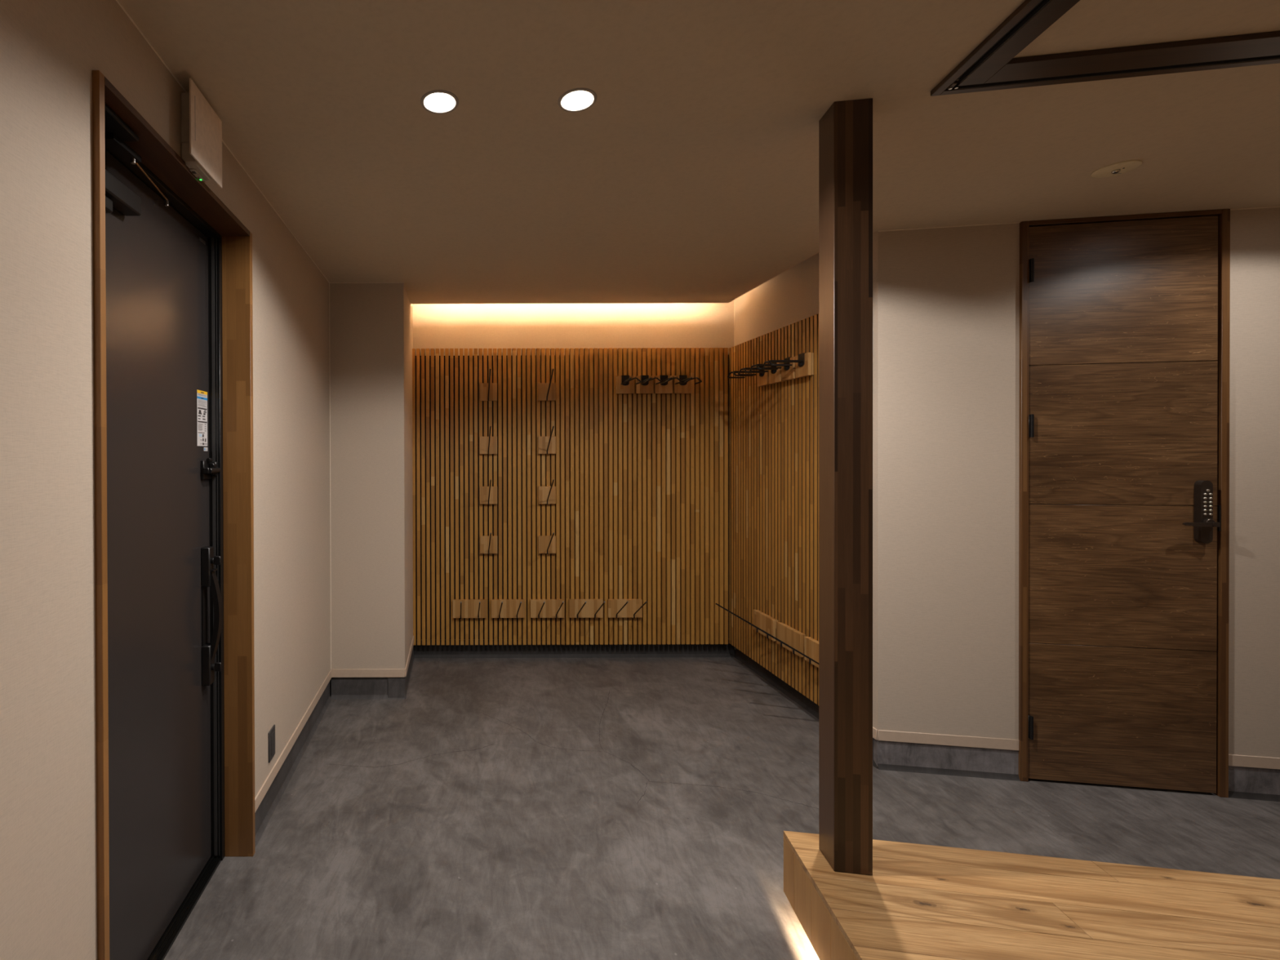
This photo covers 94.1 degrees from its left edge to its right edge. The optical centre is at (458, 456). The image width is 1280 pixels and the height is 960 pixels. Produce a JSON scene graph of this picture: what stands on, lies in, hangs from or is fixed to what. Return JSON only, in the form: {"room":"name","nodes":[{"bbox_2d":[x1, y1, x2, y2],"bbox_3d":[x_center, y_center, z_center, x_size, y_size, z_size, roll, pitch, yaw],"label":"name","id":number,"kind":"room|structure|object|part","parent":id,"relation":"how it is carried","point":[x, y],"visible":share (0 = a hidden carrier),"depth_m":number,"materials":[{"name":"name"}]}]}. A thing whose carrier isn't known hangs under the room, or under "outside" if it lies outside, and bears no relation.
{"room":"entrance hall","nodes":[
{"label":"entrance hall","id":0,"kind":"room"},
{"bbox_2d":[0,0,330,959],"bbox_3d":[-0.858,0.147,0.545,0.200,2.345,5.689,0,0,0],"label":"wall","id":1,"kind":"structure","parent":0,"point":[50,50],"depth_m":1.12,"materials":[{"name":"beige paint"}]},
{"bbox_2d":[92,70,255,959],"bbox_3d":[-0.845,0.325,1.630,0.204,2.261,0.883,0,0,0],"label":"door","id":2,"kind":"structure","parent":1,"relation":"in","point":[173,317],"depth_m":1.72,"materials":[{"name":"black metal"}]},
{"bbox_3d":[-0.825,-0.771,1.460,0.090,0.027,0.473,0,0,0],"label":"closer arm","id":3,"kind":"part","parent":2,"relation":"part of","materials":[{"name":"black paint"}]},
{"bbox_3d":[-0.896,0.324,1.629,0.102,2.243,0.880,0,0,0],"label":"steel frame","id":4,"kind":"part","parent":2,"relation":"part of","materials":[{"name":"black metal"}]},
{"bbox_3d":[-0.895,1.442,1.634,0.098,0.027,0.800,0,0,0],"label":"sill","id":5,"kind":"part","parent":2,"relation":"part of","materials":[{"name":"black metal"}]},
{"bbox_3d":[-0.854,0.551,1.976,0.058,0.475,0.039,0,0,0],"label":"pull handle","id":6,"kind":"part","parent":2,"relation":"part of","materials":[{"name":"black paint"}]},
{"bbox_2d":[180,78,222,188],"bbox_3d":[-0.734,-0.899,1.609,0.054,0.210,0.199,0,0,0],"label":"box","id":7,"kind":"object","parent":1,"relation":"attached to","point":[201,146],"visible":1,"depth_m":1.57,"materials":[{"name":"white plastic"}]},
{"bbox_2d":[189,168,205,181],"bbox_3d":[-0.739,-0.797,1.615,0.018,0.006,0.067,0,0,0],"label":"indicator light","id":8,"kind":"object","parent":7,"relation":"attached to","point":[200,174],"depth_m":1.61,"materials":[{"name":"green plastic"}]},
{"bbox_2d":[115,0,403,669],"bbox_3d":[-0.538,0.128,0.535,0.439,2.286,5.669,0,0,0],"label":"trim","id":9,"kind":"structure","parent":1,"relation":"attached to","point":[117,1],"depth_m":2.71,"materials":[{"name":"beige wood"}]},
{"bbox_2d":[267,724,275,763],"bbox_3d":[-0.751,1.157,2.297,0.008,0.120,0.072,0,0,0],"label":"outlet cover","id":10,"kind":"object","parent":1,"relation":"attached to","point":[271,735],"visible":1,"depth_m":2.28,"materials":[{"name":"grey plastic"}]},
{"bbox_2d":[254,669,331,846],"bbox_3d":[-0.800,1.371,0.541,0.107,0.198,5.669,0,0,0],"label":"baseboard","id":11,"kind":"structure","parent":1,"relation":"attached to","point":[268,797],"depth_m":2.52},
{"bbox_2d":[329,282,413,669],"bbox_3d":[-0.588,0.096,3.757,0.539,2.415,0.776,0,0,0],"label":"wall pier","id":12,"kind":"object","parent":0,"point":[371,324],"visible":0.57,"depth_m":3.37,"materials":[{"name":"beige paint"}]},
{"bbox_2d":[330,635,414,699],"bbox_3d":[-0.531,1.355,3.710,0.446,0.198,0.683,0,0,0],"label":"baseboard","id":13,"kind":"object","parent":12,"relation":"attached to","point":[382,683],"visible":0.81,"depth_m":3.38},
{"bbox_3d":[-0.531,1.280,3.709,0.446,0.048,0.683,0,0,0],"label":"wall trim","id":14,"kind":"part","parent":13,"relation":"part of","materials":[{"name":"beige paint"}]},
{"bbox_2d":[413,300,733,355],"bbox_3d":[0.848,0.090,4.096,2.434,2.415,0.100,0,0,0],"label":"wall","id":15,"kind":"structure","parent":0,"point":[632,325],"depth_m":4.04,"materials":[{"name":"beige paint"}]},
{"bbox_2d":[412,347,728,644],"bbox_3d":[0.810,0.280,4.017,2.268,2.078,0.057,0,0,0],"label":"cladding","id":16,"kind":"object","parent":15,"relation":"attached to","point":[641,508],"visible":0.97,"depth_m":3.99,"materials":[{"name":"brown wood"}]},
{"bbox_2d":[452,599,486,618],"bbox_3d":[0.080,1.035,3.846,0.236,0.184,0.294,0,0,0],"label":"hook","id":17,"kind":"object","parent":16,"relation":"attached to","point":[462,608],"visible":1,"depth_m":3.96,"materials":[{"name":"brown wood"}]},
{"bbox_2d":[479,368,497,400],"bbox_3d":[0.210,-0.478,3.839,0.122,0.184,0.294,0,0,0],"label":"hook","id":18,"kind":"object","parent":16,"relation":"attached to","point":[487,391],"visible":1,"depth_m":3.96,"materials":[{"name":"brown wood"}]},
{"bbox_2d":[479,426,497,454],"bbox_3d":[0.211,-0.107,3.841,0.122,0.184,0.294,0,0,0],"label":"hook","id":19,"kind":"object","parent":16,"relation":"attached to","point":[487,445],"visible":1,"depth_m":3.96,"materials":[{"name":"brown wood"}]},
{"bbox_2d":[480,533,497,554],"bbox_3d":[0.213,0.586,3.844,0.122,0.184,0.294,0,0,0],"label":"hook","id":20,"kind":"object","parent":16,"relation":"attached to","point":[488,544],"visible":1,"depth_m":3.96,"materials":[{"name":"brown wood"}]},
{"bbox_2d":[480,480,497,504],"bbox_3d":[0.212,0.241,3.842,0.122,0.184,0.294,0,0,0],"label":"hook","id":21,"kind":"object","parent":16,"relation":"attached to","point":[488,495],"visible":1,"depth_m":3.96,"materials":[{"name":"brown wood"}]},
{"bbox_2d":[491,599,524,618],"bbox_3d":[0.348,1.034,3.846,0.236,0.184,0.294,0,0,0],"label":"hook","id":22,"kind":"object","parent":16,"relation":"attached to","point":[500,608],"visible":1,"depth_m":3.96,"materials":[{"name":"brown wood"}]},
{"bbox_2d":[537,368,555,400],"bbox_3d":[0.618,-0.479,3.839,0.122,0.184,0.294,0,0,0],"label":"hook","id":23,"kind":"object","parent":16,"relation":"attached to","point":[546,391],"visible":1,"depth_m":3.96,"materials":[{"name":"brown wood"}]},
{"bbox_2d":[537,426,555,453],"bbox_3d":[0.619,-0.108,3.841,0.122,0.184,0.294,0,0,0],"label":"hook","id":24,"kind":"object","parent":16,"relation":"attached to","point":[546,444],"visible":1,"depth_m":3.96,"materials":[{"name":"brown wood"}]},
{"bbox_2d":[537,532,555,554],"bbox_3d":[0.621,0.585,3.844,0.122,0.184,0.294,0,0,0],"label":"hook","id":25,"kind":"object","parent":16,"relation":"attached to","point":[546,544],"visible":1,"depth_m":3.96,"materials":[{"name":"brown wood"}]},
{"bbox_2d":[537,479,555,504],"bbox_3d":[0.620,0.240,3.842,0.122,0.184,0.294,0,0,0],"label":"hook","id":26,"kind":"object","parent":16,"relation":"attached to","point":[546,495],"visible":1,"depth_m":3.96,"materials":[{"name":"brown wood"}]},
{"bbox_2d":[530,599,564,618],"bbox_3d":[0.622,1.033,3.846,0.236,0.184,0.294,0,0,0],"label":"hook","id":27,"kind":"object","parent":16,"relation":"attached to","point":[540,608],"visible":1,"depth_m":3.96,"materials":[{"name":"brown wood"}]},
{"bbox_2d":[568,599,604,618],"bbox_3d":[0.891,1.032,3.846,0.236,0.184,0.294,0,0,0],"label":"hook","id":28,"kind":"object","parent":16,"relation":"attached to","point":[578,608],"visible":1,"depth_m":3.96,"materials":[{"name":"brown wood"}]},
{"bbox_2d":[607,599,647,617],"bbox_3d":[1.163,1.032,3.846,0.236,0.184,0.294,0,0,0],"label":"hook","id":29,"kind":"object","parent":16,"relation":"attached to","point":[616,608],"visible":1,"depth_m":3.96,"materials":[{"name":"brown wood"}]},
{"bbox_2d":[615,375,641,393],"bbox_3d":[1.161,-0.501,3.875,0.119,0.125,0.222,0,0,0],"label":"hook","id":30,"kind":"object","parent":16,"relation":"attached to","point":[624,384],"visible":1,"depth_m":3.96,"materials":[{"name":"brown wood"}]},
{"bbox_3d":[1.129,-0.508,3.857,0.045,0.037,0.188,0,0,0],"label":"wire arm","id":31,"kind":"part","parent":30,"relation":"part of","materials":[{"name":"black paint"}]},
{"bbox_3d":[1.193,-0.508,3.857,0.045,0.037,0.188,0,0,0],"label":"wire arm","id":32,"kind":"part","parent":30,"relation":"part of","materials":[{"name":"black paint"}]},
{"bbox_2d":[635,375,662,393],"bbox_3d":[1.296,-0.501,3.875,0.119,0.125,0.222,0,0,0],"label":"hook","id":33,"kind":"object","parent":16,"relation":"attached to","point":[646,386],"visible":0.99,"depth_m":3.96,"materials":[{"name":"brown wood"}]},
{"bbox_3d":[1.264,-0.508,3.857,0.045,0.037,0.188,0,0,0],"label":"wire arm","id":34,"kind":"part","parent":33,"relation":"part of","materials":[{"name":"black paint"}]},
{"bbox_3d":[1.328,-0.509,3.857,0.045,0.037,0.188,0,0,0],"label":"wire arm","id":35,"kind":"part","parent":33,"relation":"part of","materials":[{"name":"black paint"}]},
{"bbox_2d":[653,375,682,393],"bbox_3d":[1.429,-0.502,3.875,0.119,0.125,0.222,0,0,0],"label":"hook","id":36,"kind":"object","parent":16,"relation":"attached to","point":[665,386],"visible":0.98,"depth_m":3.96,"materials":[{"name":"brown wood"}]},
{"bbox_3d":[1.397,-0.509,3.857,0.045,0.037,0.188,0,0,0],"label":"wire arm","id":37,"kind":"part","parent":36,"relation":"part of","materials":[{"name":"black paint"}]},
{"bbox_3d":[1.461,-0.509,3.857,0.045,0.037,0.188,0,0,0],"label":"wire arm","id":38,"kind":"part","parent":36,"relation":"part of","materials":[{"name":"black paint"}]},
{"bbox_2d":[673,375,702,393],"bbox_3d":[1.562,-0.502,3.875,0.119,0.125,0.222,0,0,0],"label":"hook","id":39,"kind":"object","parent":16,"relation":"attached to","point":[685,387],"visible":0.98,"depth_m":3.96,"materials":[{"name":"brown wood"}]},
{"bbox_3d":[1.530,-0.509,3.857,0.045,0.037,0.188,0,0,0],"label":"wire arm","id":40,"kind":"part","parent":39,"relation":"part of","materials":[{"name":"black paint"}]},
{"bbox_3d":[1.594,-0.509,3.857,0.045,0.037,0.188,0,0,0],"label":"wire arm","id":41,"kind":"part","parent":39,"relation":"part of","materials":[{"name":"black paint"}]},
{"bbox_2d":[413,639,734,657],"bbox_3d":[0.827,1.350,4.098,2.284,0.198,0.107,0,0,0],"label":"baseboard","id":42,"kind":"structure","parent":15,"relation":"attached to","point":[656,650],"depth_m":4.06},
{"bbox_2d":[733,299,734,346],"bbox_3d":[1.961,-0.943,4.039,0.003,0.356,0.003,0,0,0],"label":"trim","id":43,"kind":"structure","parent":15,"relation":"attached to","point":[734,300],"depth_m":4.04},
{"bbox_2d":[118,0,1279,308],"bbox_3d":[2.497,-1.081,0.918,7.400,0.114,6.445,0,0,0],"label":"ceiling","id":44,"kind":"structure","parent":0,"point":[691,174],"depth_m":1.76,"materials":[{"name":"paint"}]},
{"bbox_2d":[420,89,458,114],"bbox_3d":[-0.053,-1.024,1.640,0.110,0.014,0.110,0,0,0],"label":"recessed light","id":45,"kind":"object","parent":44,"relation":"in","point":[438,104],"visible":1,"depth_m":1.64,"materials":[{"name":"white"}]},
{"bbox_2d":[557,87,596,112],"bbox_3d":[0.342,-1.026,1.633,0.110,0.014,0.110,0,0,0],"label":"recessed light","id":46,"kind":"object","parent":44,"relation":"in","point":[578,101],"visible":1,"depth_m":1.63,"materials":[{"name":"white"}]},
{"bbox_2d":[930,0,1279,96],"bbox_3d":[2.335,-1.012,-0.244,2.600,0.014,3.300,0,0,10],"label":"frame","id":47,"kind":"object","parent":44,"relation":"attached to","point":[992,65],"visible":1,"depth_m":1.45,"materials":[{"name":"brown wood"}]},
{"bbox_3d":[1.063,-1.009,-0.031,0.022,0.014,3.300,0,0,10],"label":"rail","id":48,"kind":"part","parent":47,"relation":"part of","materials":[{"name":"brown wood"}]},
{"bbox_3d":[1.124,-1.009,-0.060,0.063,0.014,3.262,0,0,10],"label":"rail","id":49,"kind":"part","parent":47,"relation":"part of","materials":[{"name":"brown wood"}]},
{"bbox_3d":[2.616,-1.020,1.372,2.578,0.014,0.020,0,0,10],"label":"rail","id":50,"kind":"part","parent":47,"relation":"part of","materials":[{"name":"brown wood"}]},
{"bbox_3d":[2.647,-1.020,1.299,2.493,0.014,0.078,0,0,10],"label":"rail","id":51,"kind":"part","parent":47,"relation":"part of","materials":[{"name":"brown wood"}]},
{"bbox_2d":[1090,160,1142,177],"bbox_3d":[2.352,-1.023,2.036,0.120,0.015,0.120,0,0,0],"label":"sprinkler","id":52,"kind":"object","parent":44,"relation":"in","point":[1117,168],"visible":1,"depth_m":2.03,"materials":[{"name":"silver metal"}]},
{"bbox_2d":[164,649,1279,959],"bbox_3d":[2.504,1.463,0.957,7.400,0.050,6.500,0,0,0],"label":"floor","id":53,"kind":"structure","parent":0,"point":[500,808],"depth_m":2.22,"materials":[{"name":"concrete"}]},
{"bbox_2d":[783,831,1279,959],"bbox_3d":[2.763,1.325,0.080,3.962,0.234,2.897,0,0,10],"label":"wooden platform","id":54,"kind":"structure","parent":53,"relation":"on","point":[918,901],"depth_m":1.53,"materials":[{"name":"brown wood"}]},
{"bbox_2d":[818,97,872,875],"bbox_3d":[1.147,0.089,1.688,0.102,2.230,0.096,0,0,9],"label":"wooden post","id":55,"kind":"object","parent":54,"relation":"on","point":[846,128],"visible":1,"depth_m":1.64,"materials":[{"name":"brown wood"}]},
{"bbox_2d":[734,253,818,346],"bbox_3d":[2.015,0.089,3.490,0.100,2.415,1.310,0,0,0],"label":"wall","id":56,"kind":"structure","parent":0,"point":[791,296],"depth_m":3.48,"materials":[{"name":"beige paint"}]},
{"bbox_2d":[728,313,818,705],"bbox_3d":[1.936,0.279,3.434,0.057,2.078,1.221,0,0,0],"label":"cladding","id":57,"kind":"object","parent":56,"relation":"attached to","point":[774,428],"visible":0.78,"depth_m":3.43,"materials":[{"name":"brown wood"}]},
{"bbox_2d":[715,603,777,640],"bbox_3d":[1.764,1.011,3.515,0.294,0.184,0.236,0,0,0],"label":"hook","id":58,"kind":"object","parent":57,"relation":"attached to","point":[763,621],"visible":0.74,"depth_m":3.49,"materials":[{"name":"brown wood"}]},
{"bbox_2d":[727,366,771,386],"bbox_3d":[1.795,-0.501,3.516,0.222,0.125,0.119,0,0,0],"label":"hook","id":59,"kind":"object","parent":57,"relation":"attached to","point":[762,379],"visible":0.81,"depth_m":3.50,"materials":[{"name":"brown wood"}]},
{"bbox_3d":[1.778,-0.509,3.548,0.188,0.037,0.045,0,0,0],"label":"wire arm","id":60,"kind":"part","parent":59,"relation":"part of","materials":[{"name":"black paint"}]},
{"bbox_3d":[1.778,-0.508,3.484,0.188,0.037,0.045,0,0,0],"label":"wire arm","id":61,"kind":"part","parent":59,"relation":"part of","materials":[{"name":"black paint"}]},
{"bbox_2d":[737,362,782,383],"bbox_3d":[1.795,-0.500,3.382,0.222,0.125,0.119,0,0,0],"label":"hook","id":62,"kind":"object","parent":57,"relation":"attached to","point":[775,375],"visible":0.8,"depth_m":3.37,"materials":[{"name":"brown wood"}]},
{"bbox_3d":[1.778,-0.508,3.414,0.188,0.037,0.045,0,0,0],"label":"wire arm","id":63,"kind":"part","parent":62,"relation":"part of","materials":[{"name":"black paint"}]},
{"bbox_3d":[1.778,-0.508,3.350,0.188,0.037,0.045,0,0,0],"label":"wire arm","id":64,"kind":"part","parent":62,"relation":"part of","materials":[{"name":"black paint"}]},
{"bbox_2d":[736,615,805,657],"bbox_3d":[1.764,1.012,3.247,0.294,0.184,0.236,0,0,0],"label":"hook","id":65,"kind":"object","parent":57,"relation":"attached to","point":[785,633],"visible":0.75,"depth_m":3.22,"materials":[{"name":"brown wood"}]},
{"bbox_2d":[749,356,797,381],"bbox_3d":[1.795,-0.500,3.248,0.222,0.125,0.119,0,0,0],"label":"hook","id":66,"kind":"object","parent":57,"relation":"attached to","point":[788,372],"visible":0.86,"depth_m":3.24,"materials":[{"name":"brown wood"}]},
{"bbox_3d":[1.778,-0.507,3.216,0.188,0.037,0.045,0,0,0],"label":"wire arm","id":67,"kind":"part","parent":66,"relation":"part of","materials":[{"name":"black paint"}]},
{"bbox_3d":[1.778,-0.507,3.280,0.188,0.037,0.045,0,0,0],"label":"wire arm","id":68,"kind":"part","parent":66,"relation":"part of","materials":[{"name":"black paint"}]},
{"bbox_2d":[761,352,813,377],"bbox_3d":[1.795,-0.499,3.112,0.222,0.125,0.119,0,0,0],"label":"hook","id":69,"kind":"object","parent":57,"relation":"attached to","point":[804,362],"visible":1,"depth_m":3.09,"materials":[{"name":"brown wood"}]},
{"bbox_3d":[1.778,-0.507,3.144,0.188,0.037,0.045,0,0,0],"label":"wire arm","id":70,"kind":"part","parent":69,"relation":"part of","materials":[{"name":"black paint"}]},
{"bbox_3d":[1.778,-0.506,3.080,0.188,0.037,0.045,0,0,0],"label":"wire arm","id":71,"kind":"part","parent":69,"relation":"part of","materials":[{"name":"black paint"}]},
{"bbox_2d":[760,629,818,667],"bbox_3d":[1.764,1.014,2.977,0.294,0.184,0.236,0,0,0],"label":"hook","id":72,"kind":"object","parent":57,"relation":"attached to","point":[811,654],"visible":0.56,"depth_m":3.02,"materials":[{"name":"brown wood"}]},
{"bbox_2d":[734,647,877,768],"bbox_3d":[1.995,1.350,3.333,0.149,0.198,1.436,0,0,0],"label":"baseboard","id":73,"kind":"structure","parent":56,"relation":"attached to","point":[802,700],"depth_m":3.45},
{"bbox_3d":[1.944,1.275,3.333,0.049,0.048,1.436,0,0,0],"label":"wall trim","id":74,"kind":"part","parent":73,"relation":"part of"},
{"bbox_2d":[872,231,878,729],"bbox_3d":[1.994,0.093,2.723,0.142,2.415,0.226,0,0,0],"label":"wall","id":75,"kind":"structure","parent":0,"point":[875,236],"depth_m":2.63,"materials":[{"name":"beige paint"}]},
{"bbox_2d":[877,207,1279,757],"bbox_3d":[3.527,0.190,2.392,3.234,2.476,0.100,0,0,10],"label":"wall","id":76,"kind":"structure","parent":0,"point":[948,336],"depth_m":2.54,"materials":[{"name":"beige paint"}]},
{"bbox_2d":[873,729,1279,801],"bbox_3d":[3.530,1.349,2.392,3.234,0.198,0.111,0,0,10],"label":"baseboard","id":77,"kind":"structure","parent":76,"relation":"attached to","point":[1250,777],"depth_m":2.55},
{"bbox_3d":[3.522,1.275,2.346,3.234,0.048,0.004,0,0,10],"label":"wall trim","id":78,"kind":"part","parent":77,"relation":"part of","materials":[{"name":"beige wood"}]},
{"bbox_2d":[878,206,1279,231],"bbox_3d":[3.515,-1.034,2.336,3.234,0.003,0.003,0,0,10],"label":"trim","id":79,"kind":"structure","parent":76,"relation":"attached to","point":[1268,206],"depth_m":2.54,"materials":[{"name":"beige wood"}]},
{"bbox_2d":[1018,208,1230,797],"bbox_3d":[2.852,0.199,2.454,0.757,2.463,0.132,0,0,10],"label":"door","id":80,"kind":"structure","parent":76,"relation":"in","point":[1125,320],"depth_m":2.45,"materials":[{"name":"brown wood"}]},
{"bbox_3d":[3.078,0.274,2.367,0.120,0.032,0.035,0,0,10],"label":"lever","id":81,"kind":"part","parent":80,"relation":"part of","materials":[{"name":"brown metal"}]},
{"bbox_3d":[3.196,0.258,2.406,0.006,0.107,0.042,0,0,9],"label":"strike plate","id":82,"kind":"part","parent":80,"relation":"part of","materials":[{"name":"black metal"}]}
]}

